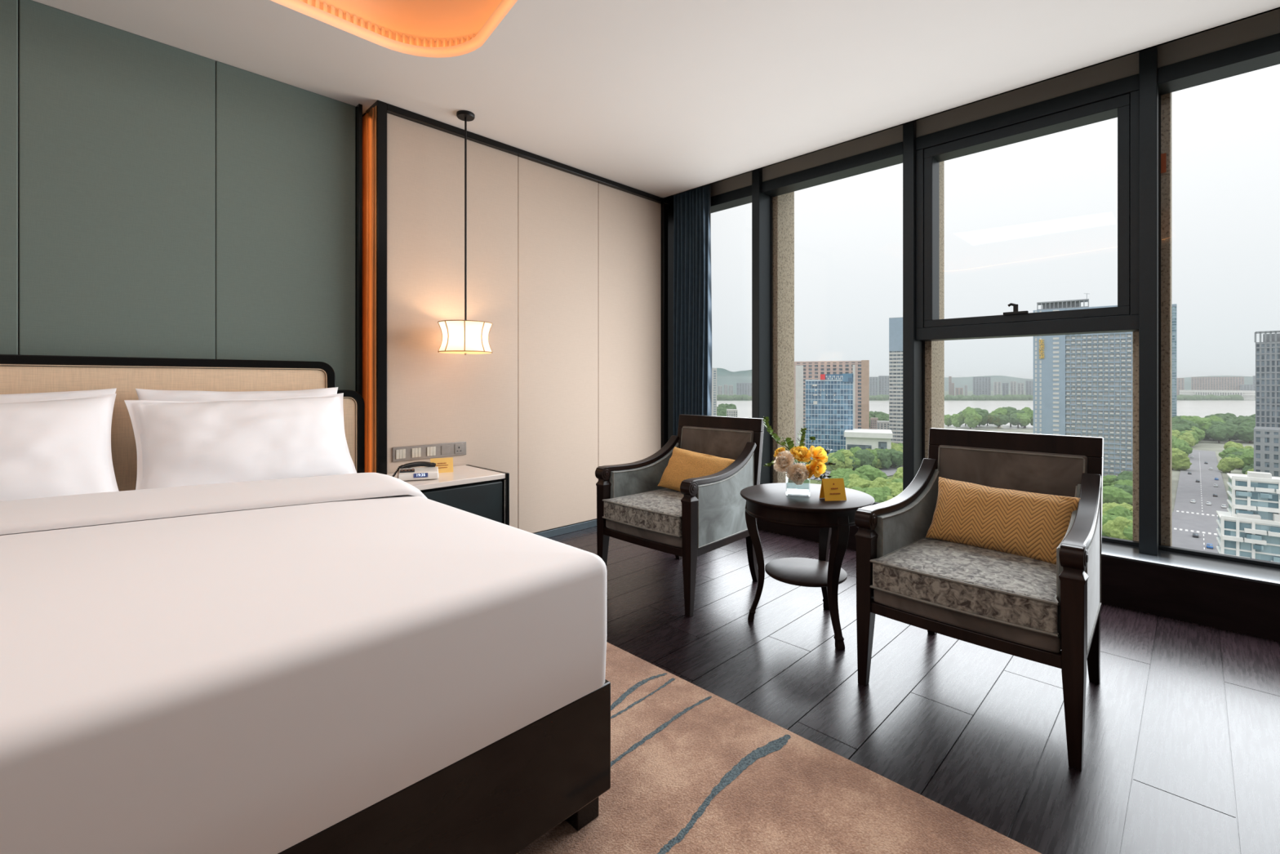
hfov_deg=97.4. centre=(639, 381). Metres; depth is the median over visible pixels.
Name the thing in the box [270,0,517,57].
trim
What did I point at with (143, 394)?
pillow
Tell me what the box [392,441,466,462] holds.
switch panel
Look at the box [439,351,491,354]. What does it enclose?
diffuser
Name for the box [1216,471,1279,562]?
building
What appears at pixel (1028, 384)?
block
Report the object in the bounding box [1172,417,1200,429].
tree
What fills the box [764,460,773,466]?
sprig
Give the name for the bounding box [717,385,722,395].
block
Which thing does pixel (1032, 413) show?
tree
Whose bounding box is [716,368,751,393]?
hill
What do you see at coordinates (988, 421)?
tree
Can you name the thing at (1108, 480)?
tree
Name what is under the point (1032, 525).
lumbar cushion
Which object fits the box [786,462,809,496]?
vase
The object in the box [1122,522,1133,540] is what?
tree
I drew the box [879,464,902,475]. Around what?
road
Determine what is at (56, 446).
pillow
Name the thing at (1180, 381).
block
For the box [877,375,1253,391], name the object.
hill
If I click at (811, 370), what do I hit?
tower block
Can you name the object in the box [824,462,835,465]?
frond
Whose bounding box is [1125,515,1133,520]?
tree
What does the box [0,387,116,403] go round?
pillow
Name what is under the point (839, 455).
tree
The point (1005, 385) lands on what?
block
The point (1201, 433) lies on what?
tree
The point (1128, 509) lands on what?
tree
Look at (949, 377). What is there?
block
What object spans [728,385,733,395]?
block
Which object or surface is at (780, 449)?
peony
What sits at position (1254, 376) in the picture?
block
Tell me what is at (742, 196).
window
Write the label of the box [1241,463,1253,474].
tree
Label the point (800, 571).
shelf
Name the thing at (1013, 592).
seat cushion
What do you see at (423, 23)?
ceiling light
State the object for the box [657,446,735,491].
lumbar cushion
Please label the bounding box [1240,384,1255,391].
block
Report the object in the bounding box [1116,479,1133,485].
tree
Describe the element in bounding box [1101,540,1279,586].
trim
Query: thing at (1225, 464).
tree
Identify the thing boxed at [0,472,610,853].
bed
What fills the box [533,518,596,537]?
baseboard
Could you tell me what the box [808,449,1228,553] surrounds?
street
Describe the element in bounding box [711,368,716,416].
tower block
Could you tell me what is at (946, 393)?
bank
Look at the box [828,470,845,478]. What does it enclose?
tree
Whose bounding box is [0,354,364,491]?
headboard
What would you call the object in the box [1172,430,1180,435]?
tree
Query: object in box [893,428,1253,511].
ground
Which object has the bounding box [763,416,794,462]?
sprig
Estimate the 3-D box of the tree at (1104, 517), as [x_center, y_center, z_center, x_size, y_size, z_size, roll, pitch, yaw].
[195.558,61.056,231.746,11.242,11.129,11.147,0,0,6]
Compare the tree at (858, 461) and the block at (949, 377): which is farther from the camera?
the block at (949, 377)
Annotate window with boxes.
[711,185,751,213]
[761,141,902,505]
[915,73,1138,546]
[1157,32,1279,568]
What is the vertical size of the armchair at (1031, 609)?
0.908 m
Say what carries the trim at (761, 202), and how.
attached to the wall at (1234, 605)
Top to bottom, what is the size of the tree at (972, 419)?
30.626 m
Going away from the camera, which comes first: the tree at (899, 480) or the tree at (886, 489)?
the tree at (886, 489)
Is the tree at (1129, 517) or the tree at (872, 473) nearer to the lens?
the tree at (1129, 517)
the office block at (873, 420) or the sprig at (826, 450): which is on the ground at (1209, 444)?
the office block at (873, 420)
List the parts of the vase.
glass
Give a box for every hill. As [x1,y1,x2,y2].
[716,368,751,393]
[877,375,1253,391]
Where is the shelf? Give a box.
[764,557,847,586]
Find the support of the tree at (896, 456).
on the ground at (828, 468)
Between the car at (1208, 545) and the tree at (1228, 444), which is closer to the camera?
the car at (1208, 545)
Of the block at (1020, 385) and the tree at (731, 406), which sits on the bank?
the block at (1020, 385)
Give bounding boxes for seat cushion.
[604,488,683,535]
[872,537,1057,633]
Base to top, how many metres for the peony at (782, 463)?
0.127 m
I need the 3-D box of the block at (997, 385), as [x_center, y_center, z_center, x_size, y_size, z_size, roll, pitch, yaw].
[1371.737,34.102,2157.976,24.715,64.037,21.100,0,0,32]
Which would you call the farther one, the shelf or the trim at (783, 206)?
the trim at (783, 206)
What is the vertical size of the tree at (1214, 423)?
21.987 m
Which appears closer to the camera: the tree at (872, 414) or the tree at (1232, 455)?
the tree at (1232, 455)
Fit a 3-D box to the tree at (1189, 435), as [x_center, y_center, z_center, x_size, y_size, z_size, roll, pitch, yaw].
[551.612,58.976,566.776,12.635,15.288,16.629,0,0,-8]
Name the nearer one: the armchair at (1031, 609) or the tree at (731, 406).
the armchair at (1031, 609)
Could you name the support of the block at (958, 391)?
on the bank
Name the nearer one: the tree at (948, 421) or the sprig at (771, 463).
the sprig at (771, 463)
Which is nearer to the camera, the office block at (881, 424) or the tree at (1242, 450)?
the tree at (1242, 450)
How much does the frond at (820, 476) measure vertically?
0.060 m
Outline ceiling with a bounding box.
[32,0,1279,198]
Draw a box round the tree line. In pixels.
[716,394,1255,399]
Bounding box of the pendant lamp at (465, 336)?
[437,110,493,355]
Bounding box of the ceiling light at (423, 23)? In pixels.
[299,0,502,47]
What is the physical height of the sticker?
0.100 m
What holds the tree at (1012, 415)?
on the ground at (1209, 444)
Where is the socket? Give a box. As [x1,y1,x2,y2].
[454,443,462,453]
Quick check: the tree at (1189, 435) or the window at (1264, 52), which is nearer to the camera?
the window at (1264, 52)
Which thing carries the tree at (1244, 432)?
on the ground at (1209, 444)
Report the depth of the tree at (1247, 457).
404.79 m
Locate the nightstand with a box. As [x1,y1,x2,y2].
[386,464,509,525]
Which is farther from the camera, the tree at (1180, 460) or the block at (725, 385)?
the block at (725, 385)
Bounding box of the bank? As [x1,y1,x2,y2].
[716,391,1033,400]
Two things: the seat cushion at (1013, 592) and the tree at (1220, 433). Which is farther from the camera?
the tree at (1220, 433)
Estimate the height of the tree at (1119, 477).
11.761 m
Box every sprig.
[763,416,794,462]
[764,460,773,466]
[781,436,796,462]
[795,427,806,462]
[802,435,815,462]
[805,447,832,463]
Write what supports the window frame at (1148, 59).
attached to the wall at (1234, 605)
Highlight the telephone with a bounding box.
[392,461,438,480]
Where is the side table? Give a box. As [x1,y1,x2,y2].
[740,482,874,650]
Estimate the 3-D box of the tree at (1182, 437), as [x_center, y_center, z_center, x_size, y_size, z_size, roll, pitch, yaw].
[546.198,60.568,563.750,12.716,12.104,9.662,0,0,-11]
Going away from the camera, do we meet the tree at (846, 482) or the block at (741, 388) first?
the tree at (846, 482)
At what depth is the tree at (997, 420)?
791.97 m
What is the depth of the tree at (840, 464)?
408.37 m
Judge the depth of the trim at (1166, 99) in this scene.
2.93 m
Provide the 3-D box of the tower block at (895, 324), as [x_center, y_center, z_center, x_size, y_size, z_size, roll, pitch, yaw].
[287.138,-1.242,609.726,30.607,134.725,22.500,0,0,25]
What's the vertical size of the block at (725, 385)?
53.620 m
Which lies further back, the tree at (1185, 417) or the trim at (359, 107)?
the tree at (1185, 417)
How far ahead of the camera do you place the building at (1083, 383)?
357.49 m
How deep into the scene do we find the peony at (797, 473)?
2.50 m
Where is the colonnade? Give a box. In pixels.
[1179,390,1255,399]
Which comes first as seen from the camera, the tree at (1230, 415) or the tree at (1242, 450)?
the tree at (1242, 450)
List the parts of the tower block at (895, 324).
glazed crown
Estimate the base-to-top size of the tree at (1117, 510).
11.804 m
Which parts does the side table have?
table leg, table leg, table leg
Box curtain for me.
[673,183,711,435]
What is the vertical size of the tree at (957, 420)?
20.243 m
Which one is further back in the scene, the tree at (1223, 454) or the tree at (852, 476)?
the tree at (1223, 454)
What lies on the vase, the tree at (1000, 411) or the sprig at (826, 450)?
the sprig at (826, 450)
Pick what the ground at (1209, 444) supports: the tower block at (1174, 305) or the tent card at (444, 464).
the tower block at (1174, 305)
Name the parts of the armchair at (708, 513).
leg, arm rail, rail, panel, leg, leg, arm rail, frame, rail, panel, leg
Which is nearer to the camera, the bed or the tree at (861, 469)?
the bed
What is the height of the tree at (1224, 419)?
23.161 m
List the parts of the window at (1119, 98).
handle, sash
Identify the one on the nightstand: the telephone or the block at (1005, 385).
the telephone
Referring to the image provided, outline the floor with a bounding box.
[547,526,1279,853]
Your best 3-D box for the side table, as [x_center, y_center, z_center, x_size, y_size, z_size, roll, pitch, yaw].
[0.761,0.820,2.588,0.590,0.600,0.590,0,0,17]
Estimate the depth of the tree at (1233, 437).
618.75 m
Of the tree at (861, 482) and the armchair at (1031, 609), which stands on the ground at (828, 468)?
the tree at (861, 482)
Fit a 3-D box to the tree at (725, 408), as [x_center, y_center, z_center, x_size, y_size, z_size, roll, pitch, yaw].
[121.737,52.234,827.914,29.035,28.773,31.536,0,0,13]
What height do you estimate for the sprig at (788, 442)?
0.131 m
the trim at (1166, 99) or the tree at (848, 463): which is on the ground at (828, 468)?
the tree at (848, 463)
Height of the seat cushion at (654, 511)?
0.117 m
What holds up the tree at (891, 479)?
on the ground at (828, 468)
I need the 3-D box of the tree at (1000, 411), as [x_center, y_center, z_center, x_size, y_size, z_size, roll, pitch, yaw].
[530.620,52.794,829.713,26.118,27.653,23.631,0,0,27]
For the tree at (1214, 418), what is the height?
27.217 m
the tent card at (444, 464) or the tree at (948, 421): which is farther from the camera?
the tree at (948, 421)
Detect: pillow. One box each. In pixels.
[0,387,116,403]
[0,393,119,501]
[124,392,356,489]
[135,386,337,401]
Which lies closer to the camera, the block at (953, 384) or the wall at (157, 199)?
the wall at (157, 199)
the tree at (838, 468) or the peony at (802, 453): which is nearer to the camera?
the peony at (802, 453)
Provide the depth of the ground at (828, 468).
383.16 m
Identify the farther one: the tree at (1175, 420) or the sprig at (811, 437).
the tree at (1175, 420)
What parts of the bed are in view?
leg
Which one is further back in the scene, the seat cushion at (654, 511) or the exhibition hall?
the exhibition hall
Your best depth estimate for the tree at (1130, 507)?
259.00 m
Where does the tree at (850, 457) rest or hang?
on the ground at (828, 468)
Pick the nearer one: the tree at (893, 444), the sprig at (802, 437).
the sprig at (802, 437)
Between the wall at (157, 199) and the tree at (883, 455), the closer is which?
the wall at (157, 199)
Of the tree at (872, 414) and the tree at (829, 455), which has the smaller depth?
the tree at (829, 455)
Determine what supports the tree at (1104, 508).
on the ground at (828, 468)
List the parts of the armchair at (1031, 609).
leg, arm rail, panel, rail, frame, leg, panel, arm rail, rail, leg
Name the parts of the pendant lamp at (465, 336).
lamp shade, rod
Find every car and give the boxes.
[1192,533,1198,537]
[1206,543,1213,548]
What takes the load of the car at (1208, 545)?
on the street
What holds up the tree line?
on the bank
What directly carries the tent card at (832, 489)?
on the side table
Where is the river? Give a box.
[716,400,1255,429]
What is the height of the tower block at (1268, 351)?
95.863 m
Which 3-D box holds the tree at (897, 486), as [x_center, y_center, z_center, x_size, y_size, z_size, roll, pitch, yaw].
[137.609,60.543,301.303,14.606,12.634,12.106,0,0,-9]
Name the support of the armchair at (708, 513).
on the floor
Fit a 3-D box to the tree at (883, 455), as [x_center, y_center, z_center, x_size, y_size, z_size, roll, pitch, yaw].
[180.604,58.790,423.582,11.321,15.660,16.593,0,0,-32]
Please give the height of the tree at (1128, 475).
13.924 m
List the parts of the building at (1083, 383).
roof crown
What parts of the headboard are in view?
backing panel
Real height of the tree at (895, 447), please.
16.573 m
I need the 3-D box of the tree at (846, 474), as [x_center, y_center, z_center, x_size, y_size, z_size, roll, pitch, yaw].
[124.278,59.321,328.144,12.222,14.599,11.058,0,0,-43]
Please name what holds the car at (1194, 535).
on the street
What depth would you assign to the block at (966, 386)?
2098.82 m
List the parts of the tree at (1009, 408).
crown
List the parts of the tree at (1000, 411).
crown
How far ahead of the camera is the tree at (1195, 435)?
571.83 m
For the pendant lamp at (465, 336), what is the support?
hanging from the ceiling
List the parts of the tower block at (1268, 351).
crown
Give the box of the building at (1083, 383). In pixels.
[1033,293,1133,475]
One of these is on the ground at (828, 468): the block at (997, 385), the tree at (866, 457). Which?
the tree at (866, 457)
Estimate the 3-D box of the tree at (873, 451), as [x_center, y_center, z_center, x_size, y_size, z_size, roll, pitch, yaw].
[177.866,59.050,425.383,12.254,15.141,11.087,0,0,36]
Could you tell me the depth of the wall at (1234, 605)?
2.62 m
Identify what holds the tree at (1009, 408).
on the ground at (1209, 444)
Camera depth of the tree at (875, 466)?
420.87 m
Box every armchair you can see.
[595,413,764,617]
[854,427,1103,770]
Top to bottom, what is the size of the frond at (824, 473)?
0.048 m
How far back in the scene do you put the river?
1449.91 m
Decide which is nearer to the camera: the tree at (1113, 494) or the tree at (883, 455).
the tree at (1113, 494)
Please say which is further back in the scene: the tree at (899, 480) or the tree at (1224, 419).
the tree at (1224, 419)
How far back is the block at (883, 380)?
2200.08 m
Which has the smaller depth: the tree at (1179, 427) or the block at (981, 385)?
the tree at (1179, 427)
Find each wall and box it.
[0,0,673,533]
[756,518,1279,641]
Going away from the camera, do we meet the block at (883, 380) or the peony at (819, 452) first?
the peony at (819, 452)
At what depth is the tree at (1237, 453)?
428.07 m
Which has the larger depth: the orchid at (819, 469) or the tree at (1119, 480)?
the tree at (1119, 480)
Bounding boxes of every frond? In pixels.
[812,475,824,482]
[821,471,832,478]
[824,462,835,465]
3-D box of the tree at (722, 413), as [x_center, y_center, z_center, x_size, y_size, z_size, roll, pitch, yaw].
[121.031,54.067,821.325,26.423,25.106,24.328,0,0,36]
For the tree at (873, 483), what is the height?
13.020 m
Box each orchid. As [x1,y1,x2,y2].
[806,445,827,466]
[808,457,826,477]
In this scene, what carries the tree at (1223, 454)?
on the ground at (1209, 444)
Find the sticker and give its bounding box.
[1160,152,1166,173]
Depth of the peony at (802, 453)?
2.54 m
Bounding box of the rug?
[516,641,1041,853]
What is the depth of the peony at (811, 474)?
2.52 m
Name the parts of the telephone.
cord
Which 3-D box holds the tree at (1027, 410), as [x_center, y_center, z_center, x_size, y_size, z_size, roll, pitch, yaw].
[553.854,51.882,810.174,21.248,29.476,23.485,0,0,-22]
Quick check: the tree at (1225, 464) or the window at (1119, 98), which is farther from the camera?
the tree at (1225, 464)
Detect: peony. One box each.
[773,447,785,457]
[773,450,795,473]
[785,462,809,484]
[790,445,813,462]
[805,463,814,478]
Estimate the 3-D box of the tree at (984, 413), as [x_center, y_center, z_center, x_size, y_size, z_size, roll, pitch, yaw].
[487.789,52.533,813.520,28.675,28.175,31.144,0,0,-32]
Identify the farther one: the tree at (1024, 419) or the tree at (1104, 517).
the tree at (1024, 419)
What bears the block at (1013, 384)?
on the bank
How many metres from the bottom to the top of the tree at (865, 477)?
11.531 m
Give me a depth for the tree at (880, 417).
761.81 m
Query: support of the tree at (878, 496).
on the ground at (828, 468)
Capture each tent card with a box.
[430,457,453,472]
[819,478,846,501]
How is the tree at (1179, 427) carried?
on the ground at (1209, 444)
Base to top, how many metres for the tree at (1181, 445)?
17.282 m
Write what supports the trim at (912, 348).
attached to the wall at (1234, 605)
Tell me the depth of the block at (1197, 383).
2151.21 m
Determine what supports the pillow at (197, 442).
on the bed
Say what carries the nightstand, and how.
on the floor
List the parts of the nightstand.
drawer, frame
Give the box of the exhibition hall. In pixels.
[844,428,892,449]
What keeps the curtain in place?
hanging from the ceiling
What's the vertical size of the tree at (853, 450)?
17.592 m
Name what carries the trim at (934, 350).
attached to the wall at (1234, 605)
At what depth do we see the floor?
1.95 m
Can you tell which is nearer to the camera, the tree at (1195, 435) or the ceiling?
the ceiling
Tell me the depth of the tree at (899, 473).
347.76 m
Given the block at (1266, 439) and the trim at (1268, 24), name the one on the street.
the block at (1266, 439)
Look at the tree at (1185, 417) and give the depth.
664.47 m
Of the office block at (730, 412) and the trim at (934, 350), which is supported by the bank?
the office block at (730, 412)
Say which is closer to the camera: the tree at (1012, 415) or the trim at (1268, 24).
the trim at (1268, 24)
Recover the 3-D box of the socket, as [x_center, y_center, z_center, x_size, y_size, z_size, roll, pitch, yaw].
[-1.137,0.424,3.529,0.003,0.060,0.056,0,0,45]
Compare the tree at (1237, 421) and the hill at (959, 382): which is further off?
the hill at (959, 382)
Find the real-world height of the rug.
0.013 m
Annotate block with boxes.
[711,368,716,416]
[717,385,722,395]
[724,384,727,395]
[726,408,737,417]
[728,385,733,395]
[736,382,751,395]
[794,360,869,446]
[805,373,853,459]
[869,377,878,395]
[870,417,878,429]
[876,420,888,429]
[878,375,888,395]
[888,316,902,443]
[948,376,951,395]
[951,382,954,395]
[955,387,963,395]
[964,385,967,395]
[973,377,991,395]
[993,382,1000,395]
[1002,382,1008,395]
[1010,381,1016,395]
[1017,382,1023,395]
[1025,380,1033,395]
[1172,303,1177,417]
[1177,377,1184,395]
[1191,376,1244,390]
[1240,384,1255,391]
[1253,375,1255,384]
[1253,426,1279,476]
[1254,330,1279,426]
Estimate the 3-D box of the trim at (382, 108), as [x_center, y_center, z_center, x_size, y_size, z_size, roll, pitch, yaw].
[-0.677,-0.230,4.091,0.185,2.700,2.452,0,0,45]
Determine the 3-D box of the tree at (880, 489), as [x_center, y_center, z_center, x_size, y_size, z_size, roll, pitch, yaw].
[123.317,61.017,294.345,13.288,11.205,13.400,0,0,-26]
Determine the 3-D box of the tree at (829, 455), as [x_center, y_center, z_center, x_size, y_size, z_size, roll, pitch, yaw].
[147.793,59.803,417.130,17.574,14.335,11.848,0,0,-16]
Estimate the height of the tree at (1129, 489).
12.476 m
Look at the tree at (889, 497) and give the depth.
273.70 m
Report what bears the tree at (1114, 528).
on the ground at (828, 468)
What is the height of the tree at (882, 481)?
13.205 m
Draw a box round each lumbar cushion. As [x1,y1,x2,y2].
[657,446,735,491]
[925,476,1079,564]
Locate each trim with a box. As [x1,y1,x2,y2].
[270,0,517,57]
[355,103,362,396]
[362,105,376,472]
[365,100,668,474]
[711,8,1279,196]
[751,168,770,484]
[772,191,794,483]
[902,120,922,490]
[924,160,944,458]
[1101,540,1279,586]
[1133,92,1172,546]
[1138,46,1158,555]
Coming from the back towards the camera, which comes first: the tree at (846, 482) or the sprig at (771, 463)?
the tree at (846, 482)
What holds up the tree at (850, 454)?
on the ground at (828, 468)
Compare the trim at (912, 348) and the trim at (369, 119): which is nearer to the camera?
the trim at (369, 119)
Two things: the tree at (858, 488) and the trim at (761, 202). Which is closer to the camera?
the trim at (761, 202)
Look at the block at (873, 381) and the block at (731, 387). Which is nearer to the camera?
the block at (731, 387)
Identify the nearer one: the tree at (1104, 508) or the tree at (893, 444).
the tree at (1104, 508)
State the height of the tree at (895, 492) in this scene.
10.218 m
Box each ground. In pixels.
[794,458,1132,536]
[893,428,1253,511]
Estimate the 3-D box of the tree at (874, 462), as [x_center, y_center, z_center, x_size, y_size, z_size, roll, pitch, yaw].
[172.009,60.330,421.006,12.631,12.580,14.143,0,0,-33]
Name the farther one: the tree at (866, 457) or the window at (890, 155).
the tree at (866, 457)
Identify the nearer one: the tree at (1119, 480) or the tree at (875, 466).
the tree at (1119, 480)
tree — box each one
[716,403,737,413]
[716,406,728,416]
[717,409,726,416]
[827,451,844,470]
[827,452,834,460]
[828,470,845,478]
[830,457,845,471]
[835,467,852,471]
[836,476,849,488]
[840,450,853,457]
[841,449,854,468]
[843,469,862,479]
[847,477,870,488]
[848,446,862,453]
[848,456,856,467]
[848,473,859,479]
[850,486,870,492]
[853,448,875,466]
[853,455,861,468]
[854,464,872,475]
[861,466,887,480]
[861,475,871,480]
[864,488,887,502]
[865,487,886,493]
[868,480,884,488]
[869,410,884,417]
[869,476,888,485]
[870,448,880,466]
[871,453,877,466]
[874,462,883,468]
[875,414,888,421]
[875,448,892,468]
[880,495,893,502]
[881,486,892,493]
[884,481,902,492]
[886,448,902,467]
[888,477,902,482]
[889,445,902,466]
[890,488,901,497]
[891,442,899,447]
[891,478,902,482]
[893,466,902,478]
[944,413,952,426]
[950,413,964,426]
[961,406,982,428]
[974,408,989,426]
[986,413,992,425]
[989,407,1008,426]
[990,414,1009,427]
[1002,406,1020,426]
[1006,410,1024,427]
[1015,413,1031,427]
[1018,407,1033,426]
[1030,411,1033,426]
[1102,474,1117,486]
[1102,486,1133,504]
[1102,502,1133,511]
[1102,503,1117,512]
[1102,514,1118,537]
[1102,515,1131,540]
[1103,505,1130,517]
[1112,475,1124,481]
[1112,479,1130,484]
[1113,484,1133,495]
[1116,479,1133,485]
[1117,470,1133,480]
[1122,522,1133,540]
[1124,507,1133,515]
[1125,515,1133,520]
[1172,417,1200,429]
[1172,423,1193,431]
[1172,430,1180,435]
[1172,438,1192,455]
[1172,447,1191,470]
[1177,431,1196,446]
[1177,435,1191,445]
[1179,431,1199,445]
[1180,415,1200,420]
[1189,417,1212,431]
[1191,426,1205,441]
[1204,421,1221,440]
[1205,424,1235,443]
[1207,413,1236,418]
[1208,415,1226,422]
[1215,422,1238,441]
[1217,416,1230,421]
[1217,457,1244,473]
[1218,446,1238,458]
[1223,440,1244,448]
[1225,451,1243,457]
[1227,453,1244,469]
[1231,417,1255,425]
[1234,421,1255,443]
[1236,448,1253,452]
[1240,450,1253,466]
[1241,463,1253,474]
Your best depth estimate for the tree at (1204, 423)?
631.10 m
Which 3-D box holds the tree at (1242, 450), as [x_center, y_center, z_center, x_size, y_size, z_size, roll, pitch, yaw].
[483.862,59.766,446.803,14.368,13.709,14.489,0,0,-21]

